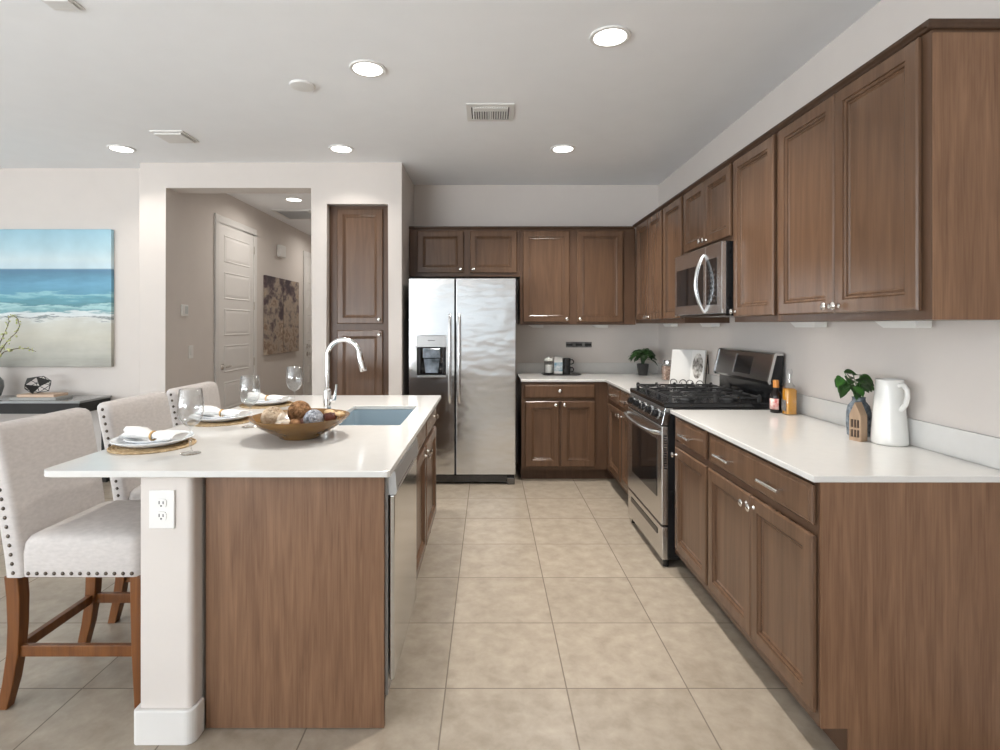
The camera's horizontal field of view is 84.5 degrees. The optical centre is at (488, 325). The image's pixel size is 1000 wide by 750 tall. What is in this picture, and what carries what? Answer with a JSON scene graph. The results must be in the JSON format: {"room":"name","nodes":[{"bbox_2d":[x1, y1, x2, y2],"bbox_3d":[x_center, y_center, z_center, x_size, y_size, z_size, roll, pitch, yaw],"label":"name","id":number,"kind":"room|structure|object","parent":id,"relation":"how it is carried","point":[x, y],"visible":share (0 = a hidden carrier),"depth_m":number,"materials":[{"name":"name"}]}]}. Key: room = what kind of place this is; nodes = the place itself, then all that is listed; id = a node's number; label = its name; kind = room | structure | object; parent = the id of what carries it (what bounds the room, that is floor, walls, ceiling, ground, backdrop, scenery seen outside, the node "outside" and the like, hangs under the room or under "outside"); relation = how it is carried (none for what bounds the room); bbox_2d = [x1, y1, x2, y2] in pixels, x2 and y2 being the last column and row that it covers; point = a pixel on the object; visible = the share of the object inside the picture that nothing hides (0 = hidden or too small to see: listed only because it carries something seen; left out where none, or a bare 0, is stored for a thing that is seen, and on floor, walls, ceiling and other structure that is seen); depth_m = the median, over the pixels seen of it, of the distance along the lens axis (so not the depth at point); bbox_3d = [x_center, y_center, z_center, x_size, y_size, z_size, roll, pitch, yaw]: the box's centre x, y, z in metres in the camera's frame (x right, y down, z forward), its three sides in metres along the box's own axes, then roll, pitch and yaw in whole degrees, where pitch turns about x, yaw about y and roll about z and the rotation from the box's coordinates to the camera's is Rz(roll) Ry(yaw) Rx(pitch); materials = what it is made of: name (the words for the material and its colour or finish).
{"room":"kitchen","nodes":[
{"label":"kitchen","id":0,"kind":"room"},
{"bbox_2d":[0,168,138,450],"bbox_3d":[-4.745,-0.013,4.940,3.510,2.765,0.120,0,0,0],"label":"wall","id":1,"kind":"structure","parent":0,"point":[30,198],"depth_m":4.88,"materials":[{"name":"paint"}]},
{"bbox_2d":[0,229,113,366],"bbox_3d":[-4.086,-0.241,4.859,1.528,1.212,0.041,0,0,0],"label":"seascape painting","id":2,"kind":"object","parent":1,"relation":"attached to","point":[58,283],"visible":1,"depth_m":4.84,"materials":[{"name":"paint"}]},
{"bbox_2d":[141,477,205,724],"bbox_3d":[-1.060,0.932,2.750,0.170,0.875,1.880,0,0,0],"label":"wall","id":3,"kind":"structure","parent":0,"point":[173,561],"depth_m":1.81,"materials":[{"name":"paint"}]},
{"bbox_2d":[149,490,174,528],"bbox_3d":[-1.073,0.604,1.805,0.084,0.126,0.009,0,0,0],"label":"wall outlet","id":4,"kind":"object","parent":3,"relation":"attached to","point":[161,502],"visible":1,"depth_m":1.80,"materials":[{"name":"white plastic"}]},
{"bbox_2d":[156,499,166,507],"bbox_3d":[-1.073,0.583,1.803,0.033,0.029,0.003,0,0,0],"label":"receptacle","id":5,"kind":"object","parent":4,"relation":"attached to","point":[160,503],"depth_m":1.80,"materials":[{"name":"white plastic"}]},
{"bbox_2d":[156,512,166,520],"bbox_3d":[-1.073,0.625,1.803,0.033,0.029,0.003,0,0,0],"label":"receptacle","id":6,"kind":"object","parent":4,"relation":"attached to","point":[160,516],"depth_m":1.80,"materials":[{"name":"white plastic"}]},
{"bbox_2d":[134,697,203,744],"bbox_3d":[-1.062,1.314,2.746,0.201,0.112,1.908,0,0,0],"label":"baseboard","id":7,"kind":"structure","parent":3,"relation":"attached to","point":[152,726],"depth_m":1.79,"materials":[{"name":"wood"}]},
{"bbox_2d":[180,193,310,394],"bbox_3d":[-2.880,-0.013,7.065,0.220,2.765,4.270,0,0,0],"label":"wall","id":8,"kind":"structure","parent":0,"point":[197,210],"depth_m":5.52,"materials":[{"name":"paint"}]},
{"bbox_2d":[181,304,187,315],"bbox_3d":[-2.760,-0.138,4.995,0.019,0.105,0.100,0,0,0],"label":"thermostat","id":9,"kind":"object","parent":8,"relation":"attached to","point":[184,308],"visible":1,"depth_m":4.97,"materials":[{"name":"white plastic"}]},
{"bbox_2d":[214,213,256,409],"bbox_3d":[-2.740,0.117,6.037,0.080,2.505,0.995,0,0,0],"label":"door","id":10,"kind":"structure","parent":8,"relation":"in","point":[235,244],"depth_m":5.96,"materials":[{"name":"paint"}]},
{"bbox_2d":[264,275,282,354],"bbox_3d":[-2.752,-0.128,7.045,0.034,0.985,0.570,0,0,0],"label":"abstract canvas","id":11,"kind":"object","parent":8,"relation":"attached to","point":[273,286],"visible":1,"depth_m":6.99,"materials":[{"name":"paint"}]},
{"bbox_2d":[277,244,285,257],"bbox_3d":[-2.743,-0.980,7.280,0.055,0.160,0.200,0,0,0],"label":"door chime","id":12,"kind":"object","parent":8,"relation":"attached to","point":[281,250],"visible":1,"depth_m":7.21,"materials":[{"name":"white plastic"}]},
{"bbox_2d":[283,279,298,352],"bbox_3d":[-2.752,-0.128,7.638,0.034,0.985,0.585,0,0,0],"label":"abstract canvas","id":13,"kind":"object","parent":8,"relation":"attached to","point":[290,288],"visible":0.8,"depth_m":7.59,"materials":[{"name":"paint"}]},
{"bbox_2d":[303,250,311,394],"bbox_3d":[-2.745,0.125,8.640,0.070,2.490,0.890,0,0,0],"label":"door","id":14,"kind":"structure","parent":8,"relation":"in","point":[307,277],"depth_m":8.38,"materials":[{"name":"paint"}]},
{"bbox_2d":[139,163,405,394],"bbox_3d":[-1.869,-0.013,4.820,2.252,2.765,0.220,0,0,0],"label":"wall","id":15,"kind":"structure","parent":0,"point":[161,185],"depth_m":4.71,"materials":[{"name":"paint"}]},
{"bbox_2d":[405,169,413,394],"bbox_3d":[-0.800,-0.013,5.245,0.114,2.765,0.670,0,0,0],"label":"wall","id":16,"kind":"structure","parent":0,"point":[409,186],"depth_m":5.03,"materials":[{"name":"paint"}]},
{"bbox_2d":[0,464,838,749],"bbox_3d":[-2.408,1.420,2.575,8.485,0.100,13.450,0,0,0],"label":"floor","id":17,"kind":"structure","parent":0,"point":[543,617],"depth_m":2.24,"materials":[{"name":"beige tile"}]},
{"bbox_2d":[0,395,111,481],"bbox_3d":[-4.116,0.994,4.670,1.568,0.753,0.384,0,0,0],"label":"console table","id":18,"kind":"object","parent":17,"relation":"on","point":[90,402],"visible":0.4,"depth_m":4.48,"materials":[{"name":"wood"}]},
{"bbox_2d":[0,377,3,395],"bbox_3d":[-4.233,0.499,4.650,0.210,0.235,0.210,0,0,0],"label":"vase","id":19,"kind":"object","parent":18,"relation":"on","point":[1,379],"visible":1,"depth_m":4.68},
{"bbox_2d":[0,314,35,356],"bbox_3d":[-4.134,0.160,4.683,0.795,0.518,0.158,0,0,10],"label":"branches","id":20,"kind":"object","parent":19,"relation":"on","point":[16,330],"visible":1,"depth_m":4.68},
{"bbox_2d":[9,395,72,399],"bbox_3d":[-3.772,0.608,4.640,0.386,0.019,0.190,0,0,0],"label":"book","id":21,"kind":"object","parent":18,"relation":"on","point":[64,396],"visible":0.81,"depth_m":4.55,"materials":[{"name":"beige paper"}]},
{"bbox_2d":[17,392,67,396],"bbox_3d":[-3.774,0.586,4.655,0.309,0.022,0.160,0,0,0],"label":"book","id":22,"kind":"object","parent":21,"relation":"on","point":[42,394],"visible":0.89,"depth_m":4.58,"materials":[{"name":"beige paper"}]},
{"bbox_2d":[24,376,50,393],"bbox_3d":[-3.815,0.501,4.655,0.192,0.145,0.194,0,0,0],"label":"ornament","id":23,"kind":"object","parent":22,"relation":"on","point":[41,381],"visible":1,"depth_m":4.61,"materials":[{"name":"black metal"}]},
{"bbox_2d":[0,408,140,709],"bbox_3d":[-1.514,0.862,2.165,0.562,1.016,0.469,0,0,0],"label":"counter stool","id":24,"kind":"object","parent":17,"relation":"on","point":[50,526],"visible":0.65,"depth_m":1.98,"materials":[{"name":"fabric"}]},
{"bbox_2d":[97,392,172,622],"bbox_3d":[-1.514,0.862,2.735,0.562,1.016,0.469,0,0,0],"label":"counter stool","id":25,"kind":"object","parent":17,"relation":"on","point":[150,410],"visible":0.24,"depth_m":2.56,"materials":[{"name":"fabric"}]},
{"bbox_2d":[166,381,220,426],"bbox_3d":[-1.514,0.862,3.275,0.562,1.016,0.469,0,0,0],"label":"counter stool","id":26,"kind":"object","parent":17,"relation":"on","point":[190,399],"visible":0.14,"depth_m":3.16,"materials":[{"name":"fabric"}]},
{"bbox_2d":[206,407,438,727],"bbox_3d":[-0.637,0.932,2.759,0.647,0.875,1.783,0,0,0],"label":"base cabinet","id":27,"kind":"object","parent":17,"relation":"on","point":[295,566],"visible":0.84,"depth_m":1.87,"materials":[{"name":"brown wood"}]},
{"bbox_2d":[44,395,440,476],"bbox_3d":[-0.895,0.483,2.758,1.146,0.021,1.944,0,0,0],"label":"countertop","id":28,"kind":"structure","parent":27,"relation":"on","point":[232,450],"depth_m":2.03,"materials":[{"name":"white stone"}]},
{"bbox_2d":[107,438,196,454],"bbox_3d":[-1.317,0.469,2.160,0.301,0.009,0.301,0,0,0],"label":"placemat","id":29,"kind":"object","parent":28,"relation":"on","point":[113,449],"visible":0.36,"depth_m":2.08,"materials":[{"name":"wicker"}]},
{"bbox_2d":[109,430,193,447],"bbox_3d":[-1.317,0.451,2.160,0.286,0.027,0.286,0,0,0],"label":"dinner plate","id":30,"kind":"object","parent":29,"relation":"on","point":[118,441],"visible":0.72,"depth_m":2.09,"materials":[{"name":"ceramic"}]},
{"bbox_2d":[123,437,171,443],"bbox_3d":[-1.317,0.447,2.160,0.200,0.023,0.200,0,0,0],"label":"salad plate","id":31,"kind":"object","parent":30,"relation":"on","point":[128,440],"visible":0.41,"depth_m":2.11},
{"bbox_2d":[118,426,188,440],"bbox_3d":[-1.319,0.425,2.164,0.244,0.058,0.132,0,0,6],"label":"napkin","id":32,"kind":"object","parent":31,"relation":"on","point":[129,431],"visible":0.99,"depth_m":2.14,"materials":[{"name":"fabric"}]},
{"bbox_2d":[177,388,204,455],"bbox_3d":[-1.100,0.353,2.030,0.091,0.238,0.091,0,0,0],"label":"wine glass","id":33,"kind":"object","parent":28,"relation":"on","point":[198,452],"visible":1,"depth_m":2.03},
{"bbox_2d":[187,416,249,426],"bbox_3d":[-1.317,0.469,2.715,0.301,0.009,0.301,0,0,0],"label":"placemat","id":34,"kind":"object","parent":28,"relation":"on","point":[243,420],"visible":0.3,"depth_m":2.62,"materials":[{"name":"wicker"}]},
{"bbox_2d":[189,410,252,422],"bbox_3d":[-1.317,0.451,2.715,0.286,0.027,0.286,0,0,0],"label":"dinner plate","id":35,"kind":"object","parent":34,"relation":"on","point":[193,416],"visible":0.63,"depth_m":2.63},
{"bbox_2d":[199,414,231,418],"bbox_3d":[-1.317,0.447,2.715,0.200,0.023,0.200,0,0,0],"label":"salad plate","id":36,"kind":"object","parent":35,"relation":"on","point":[200,415],"visible":0.4,"depth_m":2.64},
{"bbox_2d":[195,406,249,416],"bbox_3d":[-1.319,0.425,2.719,0.244,0.058,0.132,0,0,6],"label":"napkin","id":37,"kind":"object","parent":36,"relation":"on","point":[209,410],"visible":0.99,"depth_m":2.70,"materials":[{"name":"fabric"}]},
{"bbox_2d":[239,375,260,427],"bbox_3d":[-1.113,0.353,2.565,0.091,0.238,0.091,0,0,0],"label":"wine glass","id":38,"kind":"object","parent":28,"relation":"on","point":[253,426],"visible":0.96,"depth_m":2.55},
{"bbox_2d":[239,401,292,408],"bbox_3d":[-1.317,0.469,3.270,0.301,0.009,0.301,0,0,0],"label":"placemat","id":39,"kind":"object","parent":28,"relation":"on","point":[288,403],"visible":0.37,"depth_m":3.20,"materials":[{"name":"wicker"}]},
{"bbox_2d":[241,397,292,405],"bbox_3d":[-1.317,0.451,3.270,0.286,0.027,0.286,0,0,0],"label":"dinner plate","id":40,"kind":"object","parent":39,"relation":"on","point":[289,398],"visible":0.57,"depth_m":3.17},
{"bbox_2d":[249,399,275,401],"bbox_3d":[-1.317,0.447,3.270,0.200,0.023,0.200,0,0,0],"label":"salad plate","id":41,"kind":"object","parent":40,"relation":"on","point":[249,399],"visible":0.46,"depth_m":3.20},
{"bbox_2d":[245,392,288,400],"bbox_3d":[-1.319,0.425,3.274,0.244,0.058,0.132,0,0,6],"label":"napkin","id":42,"kind":"object","parent":41,"relation":"on","point":[251,395],"visible":0.93,"depth_m":3.25,"materials":[{"name":"fabric"}]},
{"bbox_2d":[248,408,349,440],"bbox_3d":[-0.800,0.427,2.335,0.409,0.091,0.409,0,0,0],"label":"decorative bowl","id":43,"kind":"object","parent":28,"relation":"on","point":[304,431],"visible":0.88,"depth_m":2.21,"materials":[{"name":"wood"}]},
{"bbox_2d":[261,406,282,423],"bbox_3d":[-0.908,0.388,2.315,0.096,0.095,0.096,0,0,0],"label":"woven ball","id":44,"kind":"object","parent":43,"relation":"in","point":[269,415],"visible":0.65,"depth_m":2.28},
{"bbox_2d":[287,401,310,419],"bbox_3d":[-0.822,0.376,2.390,0.099,0.099,0.099,0,0,14],"label":"woven ball","id":45,"kind":"object","parent":43,"relation":"in","point":[297,409],"visible":0.62,"depth_m":2.35,"materials":[{"name":"wicker"}]},
{"bbox_2d":[303,409,323,422],"bbox_3d":[-0.738,0.396,2.320,0.084,0.084,0.083,0,0,0],"label":"woven ball","id":46,"kind":"object","parent":43,"relation":"in","point":[312,416],"visible":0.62,"depth_m":2.29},
{"bbox_2d":[323,412,336,420],"bbox_3d":[-0.672,0.389,2.331,0.058,0.042,0.045,0,0,-16],"label":"seed pod","id":47,"kind":"object","parent":43,"relation":"in","point":[329,416],"visible":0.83,"depth_m":2.31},
{"bbox_2d":[323,337,366,408],"bbox_3d":[-0.786,0.269,3.000,0.243,0.408,0.056,0,0,0],"label":"faucet","id":48,"kind":"object","parent":28,"relation":"on","point":[327,399],"visible":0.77,"depth_m":2.99,"materials":[{"name":"silver metal"}]},
{"bbox_2d":[339,409,413,424],"bbox_3d":[-0.605,0.592,2.925,0.410,0.195,0.670,0,0,0],"label":"sink","id":49,"kind":"object","parent":28,"relation":"in","point":[357,416],"visible":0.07,"depth_m":3.24,"materials":[{"name":"metal"}]},
{"bbox_2d":[329,206,388,394],"bbox_3d":[-1.125,0.164,5.064,0.531,2.412,0.631,0,0,0],"label":"pantry cabinet","id":50,"kind":"object","parent":17,"relation":"on","point":[358,235],"visible":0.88,"depth_m":4.79,"materials":[{"name":"brown wood"}]},
{"bbox_2d":[385,437,417,694],"bbox_3d":[-0.625,0.934,2.183,0.619,0.871,0.585,0,0,0],"label":"dishwasher","id":51,"kind":"object","parent":17,"relation":"on","point":[400,487],"visible":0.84,"depth_m":2.00,"materials":[{"name":"silver metal"}]},
{"bbox_2d":[409,278,515,484],"bbox_3d":[-0.227,0.482,5.036,0.916,1.776,0.768,0,0,0],"label":"refrigerator","id":52,"kind":"object","parent":17,"relation":"on","point":[462,331],"visible":0.92,"depth_m":4.72,"materials":[{"name":"metal"}]},
{"bbox_2d":[518,378,614,478],"bbox_3d":[0.984,0.932,5.123,1.392,0.875,0.668,0,0,0],"label":"base cabinet","id":53,"kind":"object","parent":17,"relation":"on","point":[563,426],"visible":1,"depth_m":4.83,"materials":[{"name":"brown wood"}]},
{"bbox_2d":[517,363,718,393],"bbox_3d":[0.983,0.432,4.664,1.405,0.124,1.592,0,0,0],"label":"countertop","id":54,"kind":"structure","parent":53,"relation":"on","point":[624,376],"depth_m":5.20,"materials":[{"name":"white stone"}]},
{"bbox_2d":[542,372,580,375],"bbox_3d":[0.700,0.467,5.300,0.370,0.012,0.210,0,0,0],"label":"serving tray","id":55,"kind":"object","parent":54,"relation":"on","point":[553,373],"visible":0.96,"depth_m":5.20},
{"bbox_2d":[544,357,552,373],"bbox_3d":[0.578,0.381,5.300,0.086,0.160,0.086,0,0,0],"label":"canister","id":56,"kind":"object","parent":55,"relation":"on","point":[548,367],"visible":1,"depth_m":5.27,"materials":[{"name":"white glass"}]},
{"bbox_2d":[554,356,562,372],"bbox_3d":[0.675,0.381,5.334,0.086,0.160,0.052,0,0,0],"label":"carton","id":57,"kind":"object","parent":55,"relation":"on","point":[557,359],"visible":0.83,"depth_m":5.31,"materials":[{"name":"cardboard"}]},
{"bbox_2d":[562,366,573,373],"bbox_3d":[0.761,0.424,5.270,0.111,0.074,0.080,0,0,0],"label":"mug","id":58,"kind":"object","parent":55,"relation":"on","point":[565,369],"visible":0.92,"depth_m":5.24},
{"bbox_2d":[562,358,573,365],"bbox_3d":[0.761,0.350,5.270,0.111,0.074,0.080,0,0,0],"label":"mug","id":59,"kind":"object","parent":58,"relation":"on","point":[565,361],"visible":1,"depth_m":5.24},
{"bbox_2d":[629,348,657,375],"bbox_3d":[1.466,0.344,5.238,0.267,0.258,0.288,0,0,0],"label":"potted plant","id":60,"kind":"object","parent":54,"relation":"on","point":[643,354],"visible":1,"depth_m":5.20,"materials":[{"name":"green plant"}]},
{"bbox_2d":[662,360,670,379],"bbox_3d":[1.563,0.387,4.790,0.098,0.172,0.098,0,0,0],"label":"jar","id":61,"kind":"object","parent":54,"relation":"on","point":[666,370],"visible":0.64,"depth_m":4.75,"materials":[{"name":"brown glass"}]},
{"bbox_2d":[670,355,708,385],"bbox_3d":[1.549,0.348,4.219,0.260,0.251,0.198,0,0,40],"label":"cookbook stand","id":62,"kind":"object","parent":54,"relation":"on","point":[707,355],"visible":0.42,"depth_m":4.17,"materials":[{"name":"black metal"}]},
{"bbox_2d":[669,349,706,385],"bbox_3d":[1.532,0.319,4.212,0.260,0.264,0.135,0,0,40],"label":"cookbook","id":63,"kind":"object","parent":62,"relation":"on","point":[686,365],"visible":0.91,"depth_m":4.22,"materials":[{"name":"white paper"}]},
{"bbox_2d":[692,353,702,378],"bbox_3d":[1.581,0.306,4.161,0.042,0.190,0.104,0,0,-22],"label":"food photo","id":64,"kind":"object","parent":63,"relation":"attached to","point":[697,358],"depth_m":4.16},
{"bbox_2d":[607,383,622,487],"bbox_3d":[1.335,0.932,4.566,0.695,0.875,0.541,0,0,0],"label":"base cabinet","id":65,"kind":"object","parent":17,"relation":"on","point":[614,393],"visible":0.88,"depth_m":4.51,"materials":[{"name":"brown wood"}]},
{"bbox_2d":[617,391,629,493],"bbox_3d":[1.335,0.932,4.085,0.695,0.875,0.418,0,0,0],"label":"base cabinet","id":66,"kind":"object","parent":17,"relation":"on","point":[624,395],"visible":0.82,"depth_m":4.18,"materials":[{"name":"brown wood"}]},
{"bbox_2d":[671,416,710,594],"bbox_3d":[1.335,0.932,2.836,0.695,0.875,0.496,0,0,0],"label":"base cabinet","id":67,"kind":"object","parent":17,"relation":"on","point":[692,442],"visible":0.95,"depth_m":2.79,"materials":[{"name":"brown wood"}]},
{"bbox_2d":[624,348,783,566],"bbox_3d":[1.284,0.763,3.479,0.760,1.214,0.758,0,0,0],"label":"gas range","id":68,"kind":"object","parent":17,"relation":"on","point":[746,377],"visible":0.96,"depth_m":3.29,"materials":[{"name":"silver metal"}]},
{"bbox_2d":[630,388,769,407],"bbox_3d":[1.300,0.451,3.480,0.620,0.028,0.756,0,0,0],"label":"cooktop","id":69,"kind":"object","parent":68,"relation":"in","point":[656,400],"depth_m":3.20,"materials":[{"name":"black metal"}]},
{"bbox_2d":[708,433,999,749],"bbox_3d":[1.335,0.932,2.159,0.695,0.875,0.854,0,0,0],"label":"base cabinet","id":70,"kind":"object","parent":17,"relation":"on","point":[876,606],"visible":0.99,"depth_m":1.73,"materials":[{"name":"brown wood"}]},
{"bbox_2d":[670,393,999,482],"bbox_3d":[1.353,0.432,2.410,0.665,0.124,1.364,0,0,0],"label":"countertop","id":71,"kind":"structure","parent":70,"relation":"on","point":[814,444],"depth_m":2.04,"materials":[{"name":"white stone"}]},
{"bbox_2d":[770,380,781,412],"bbox_3d":[1.562,0.384,2.990,0.061,0.178,0.061,0,0,0],"label":"sauce bottle","id":72,"kind":"object","parent":71,"relation":"on","point":[775,396],"visible":1,"depth_m":2.97,"materials":[{"name":"glass"}]},
{"bbox_2d":[781,371,796,414],"bbox_3d":[1.599,0.352,2.925,0.061,0.242,0.060,0,0,0],"label":"oil bottle","id":73,"kind":"object","parent":71,"relation":"on","point":[789,401],"visible":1,"depth_m":2.90,"materials":[{"name":"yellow glass"}]},
{"bbox_2d":[849,402,866,441],"bbox_3d":[1.520,0.394,2.262,0.040,0.158,0.048,0,0,-20],"label":"wooden house","id":74,"kind":"object","parent":71,"relation":"on","point":[857,416],"visible":1,"depth_m":2.25,"materials":[{"name":"brown wood"}]},
{"bbox_2d":[846,396,871,436],"bbox_3d":[1.588,0.390,2.360,0.094,0.166,0.094,0,0,0],"label":"vase","id":75,"kind":"object","parent":71,"relation":"on","point":[866,405],"visible":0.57,"depth_m":2.34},
{"bbox_2d":[834,369,873,400],"bbox_3d":[1.527,0.269,2.300,0.216,0.170,0.133,0,0,0],"label":"leafy sprig","id":76,"kind":"object","parent":75,"relation":"in","point":[865,383],"visible":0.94,"depth_m":2.27,"materials":[{"name":"green plant"}]},
{"bbox_2d":[870,378,910,446],"bbox_3d":[1.608,0.344,2.201,0.135,0.258,0.128,0,0,41],"label":"pitcher","id":77,"kind":"object","parent":71,"relation":"on","point":[889,423],"visible":1,"depth_m":2.16,"materials":[{"name":"white ceramic"}]},
{"bbox_2d":[0,0,880,235],"bbox_3d":[-2.408,-1.455,2.575,8.485,0.120,13.450,0,0,0],"label":"ceiling","id":78,"kind":"structure","parent":0,"point":[74,84],"depth_m":3.11,"materials":[{"name":"paint"}]},
{"bbox_2d":[41,0,85,9],"bbox_3d":[-1.845,-1.389,2.377,0.140,0.012,0.095,0,0,0],"label":"ceiling vent","id":79,"kind":"object","parent":78,"relation":"in","point":[54,4],"visible":1,"depth_m":2.38,"materials":[{"name":"white plastic"}]},
{"bbox_2d":[107,144,135,152],"bbox_3d":[-2.890,-1.390,4.330,0.196,0.008,0.196,0,0,0],"label":"recessed light","id":80,"kind":"object","parent":78,"relation":"in","point":[114,147],"visible":1,"depth_m":4.31,"materials":[{"name":"white plastic"}]},
{"bbox_2d":[149,130,198,142],"bbox_3d":[-2.310,-1.384,4.050,0.240,0.022,0.240,0,0,0],"label":"ceiling vent","id":81,"kind":"object","parent":78,"relation":"in","point":[170,136],"visible":1,"depth_m":4.00,"materials":[{"name":"white plastic"}]},
{"bbox_2d":[154,133,194,142],"bbox_3d":[-2.310,-1.380,4.050,0.200,0.014,0.200,0,0,0],"label":"diffuser","id":82,"kind":"object","parent":81,"relation":"attached to","point":[168,137],"depth_m":4.04,"materials":[{"name":"metal"}]},
{"bbox_2d":[271,210,310,219],"bbox_3d":[-2.390,-1.388,6.900,0.460,0.015,0.560,0,0,0],"label":"ceiling vent","id":83,"kind":"object","parent":78,"relation":"in","point":[288,214],"visible":0.73,"depth_m":6.84,"materials":[{"name":"white plastic"}]},
{"bbox_2d":[284,197,302,201],"bbox_3d":[-2.150,-1.390,6.070,0.196,0.008,0.196,0,0,0],"label":"recessed light","id":84,"kind":"object","parent":78,"relation":"in","point":[293,199],"visible":1,"depth_m":6.05,"materials":[{"name":"white plastic"}]},
{"bbox_2d":[289,79,314,91],"bbox_3d":[-1.080,-1.388,3.190,0.144,0.014,0.144,0,0,0],"label":"smoke detector","id":85,"kind":"object","parent":78,"relation":"attached to","point":[299,85],"visible":1,"depth_m":3.17,"materials":[{"name":"white plastic"}]},
{"bbox_2d":[328,144,353,152],"bbox_3d":[-1.160,-1.390,4.330,0.196,0.008,0.196,0,0,0],"label":"recessed light","id":86,"kind":"object","parent":78,"relation":"in","point":[339,148],"visible":1,"depth_m":4.31,"materials":[{"name":"white plastic"}]},
{"bbox_2d":[349,59,385,77],"bbox_3d":[-0.655,-1.390,2.980,0.196,0.008,0.196,0,0,0],"label":"recessed light","id":87,"kind":"object","parent":78,"relation":"in","point":[363,67],"visible":1,"depth_m":2.97,"materials":[{"name":"white plastic"}]},
{"bbox_2d":[466,103,514,120],"bbox_3d":[0.010,-1.388,3.595,0.308,0.014,0.290,0,0,0],"label":"ceiling vent","id":88,"kind":"object","parent":78,"relation":"in","point":[475,111],"visible":1,"depth_m":3.56,"materials":[{"name":"white plastic"}]},
{"bbox_2d":[551,144,575,152],"bbox_3d":[0.585,-1.390,4.330,0.196,0.008,0.196,0,0,0],"label":"recessed light","id":89,"kind":"object","parent":78,"relation":"in","point":[563,148],"visible":1,"depth_m":4.31,"materials":[{"name":"white plastic"}]},
{"bbox_2d":[589,25,630,47],"bbox_3d":[0.585,-1.390,2.650,0.196,0.008,0.196,0,0,0],"label":"recessed light","id":90,"kind":"object","parent":78,"relation":"in","point":[608,36],"visible":1,"depth_m":2.64,"materials":[{"name":"white plastic"}]},
{"bbox_2d":[414,185,657,463],"bbox_3d":[0.443,-0.013,5.520,2.485,2.765,0.120,0,0,0],"label":"wall","id":91,"kind":"structure","parent":0,"point":[434,205],"depth_m":5.46,"materials":[{"name":"paint"}]},
{"bbox_2d":[409,229,519,279],"bbox_3d":[-0.225,-0.680,5.264,1.030,0.450,0.391,0,0,0],"label":"upper cabinet","id":92,"kind":"object","parent":91,"relation":"attached to","point":[433,253],"visible":0.98,"depth_m":5.12,"materials":[{"name":"brown wood"}]},
{"bbox_2d":[409,18,999,228],"bbox_3d":[0.471,-0.917,3.572,2.427,0.046,3.776,0,0,0],"label":"crown molding","id":93,"kind":"structure","parent":92,"relation":"attached to","point":[928,25],"depth_m":2.23,"materials":[{"name":"brown wood"}]},
{"bbox_2d":[518,228,634,324],"bbox_3d":[0.830,-0.456,5.264,1.075,0.898,0.391,0,0,0],"label":"upper cabinet","id":94,"kind":"object","parent":91,"relation":"attached to","point":[568,276],"visible":1,"depth_m":5.12,"materials":[{"name":"brown wood"}]},
{"bbox_2d":[566,342,591,346],"bbox_3d":[0.893,0.190,5.455,0.257,0.054,0.010,0,0,0],"label":"outlet strip","id":95,"kind":"object","parent":91,"relation":"attached to","point":[568,344],"visible":1,"depth_m":5.45,"materials":[{"name":"black plastic"}]},
{"bbox_2d":[658,0,999,437],"bbox_3d":[1.745,-0.013,0.730,0.120,2.765,9.700,0,0,0],"label":"wall","id":96,"kind":"structure","parent":0,"point":[950,370],"depth_m":2.48,"materials":[{"name":"paint"}]},
{"bbox_2d":[636,210,667,323],"bbox_3d":[1.501,-0.471,4.702,0.364,0.906,0.823,0,0,0],"label":"upper cabinet","id":97,"kind":"object","parent":96,"relation":"attached to","point":[649,234],"visible":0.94,"depth_m":4.62,"materials":[{"name":"brown wood"}]},
{"bbox_2d":[663,195,729,322],"bbox_3d":[1.501,-0.471,4.065,0.364,0.906,0.448,0,0,0],"label":"upper cabinet","id":98,"kind":"object","parent":96,"relation":"attached to","point":[673,214],"visible":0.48,"depth_m":4.08,"materials":[{"name":"brown wood"}]},
{"bbox_2d":[700,323,719,326],"bbox_3d":[1.630,-0.004,4.060,0.060,0.027,0.220,0,0,0],"label":"light","id":99,"kind":"object","parent":98,"relation":"attached to","point":[702,324],"visible":1,"depth_m":3.97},
{"bbox_2d":[684,163,732,253],"bbox_3d":[1.501,-0.700,3.453,0.364,0.448,0.773,0,0,0],"label":"upper cabinet","id":100,"kind":"object","parent":96,"relation":"attached to","point":[708,207],"visible":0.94,"depth_m":3.38,"materials":[{"name":"brown wood"}]},
{"bbox_2d":[675,241,733,317],"bbox_3d":[1.460,-0.264,3.453,0.449,0.418,0.770,0,0,0],"label":"microwave","id":101,"kind":"object","parent":100,"relation":"attached to","point":[703,276],"visible":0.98,"depth_m":3.30,"materials":[{"name":"silver metal"}]},
{"bbox_2d":[729,132,779,321],"bbox_3d":[1.501,-0.471,2.828,0.364,0.906,0.473,0,0,0],"label":"upper cabinet","id":102,"kind":"object","parent":96,"relation":"attached to","point":[756,172],"visible":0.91,"depth_m":2.79,"materials":[{"name":"brown wood"}]},
{"bbox_2d":[790,322,826,326],"bbox_3d":[1.630,-0.004,2.810,0.060,0.027,0.220,0,0,0],"label":"light","id":103,"kind":"object","parent":102,"relation":"attached to","point":[795,324],"visible":0.9,"depth_m":2.74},
{"bbox_2d":[779,29,999,321],"bbox_3d":[1.502,-0.471,2.143,0.366,0.906,0.893,0,0,0],"label":"upper cabinet","id":104,"kind":"object","parent":96,"relation":"attached to","point":[889,186],"visible":1,"depth_m":1.80,"materials":[{"name":"brown wood"}]},
{"bbox_2d":[875,321,931,327],"bbox_3d":[1.630,-0.004,2.170,0.060,0.027,0.220,0,0,0],"label":"light","id":105,"kind":"object","parent":104,"relation":"attached to","point":[885,324],"visible":0.9,"depth_m":2.11,"materials":[{"name":"plastic"}]},
{"bbox_2d":[797,393,999,469],"bbox_3d":[1.678,0.421,2.410,0.014,0.103,1.364,0,0,0],"label":"backsplash","id":106,"kind":"structure","parent":96,"relation":"attached to","point":[978,448],"depth_m":2.04,"materials":[{"name":"white stone"}]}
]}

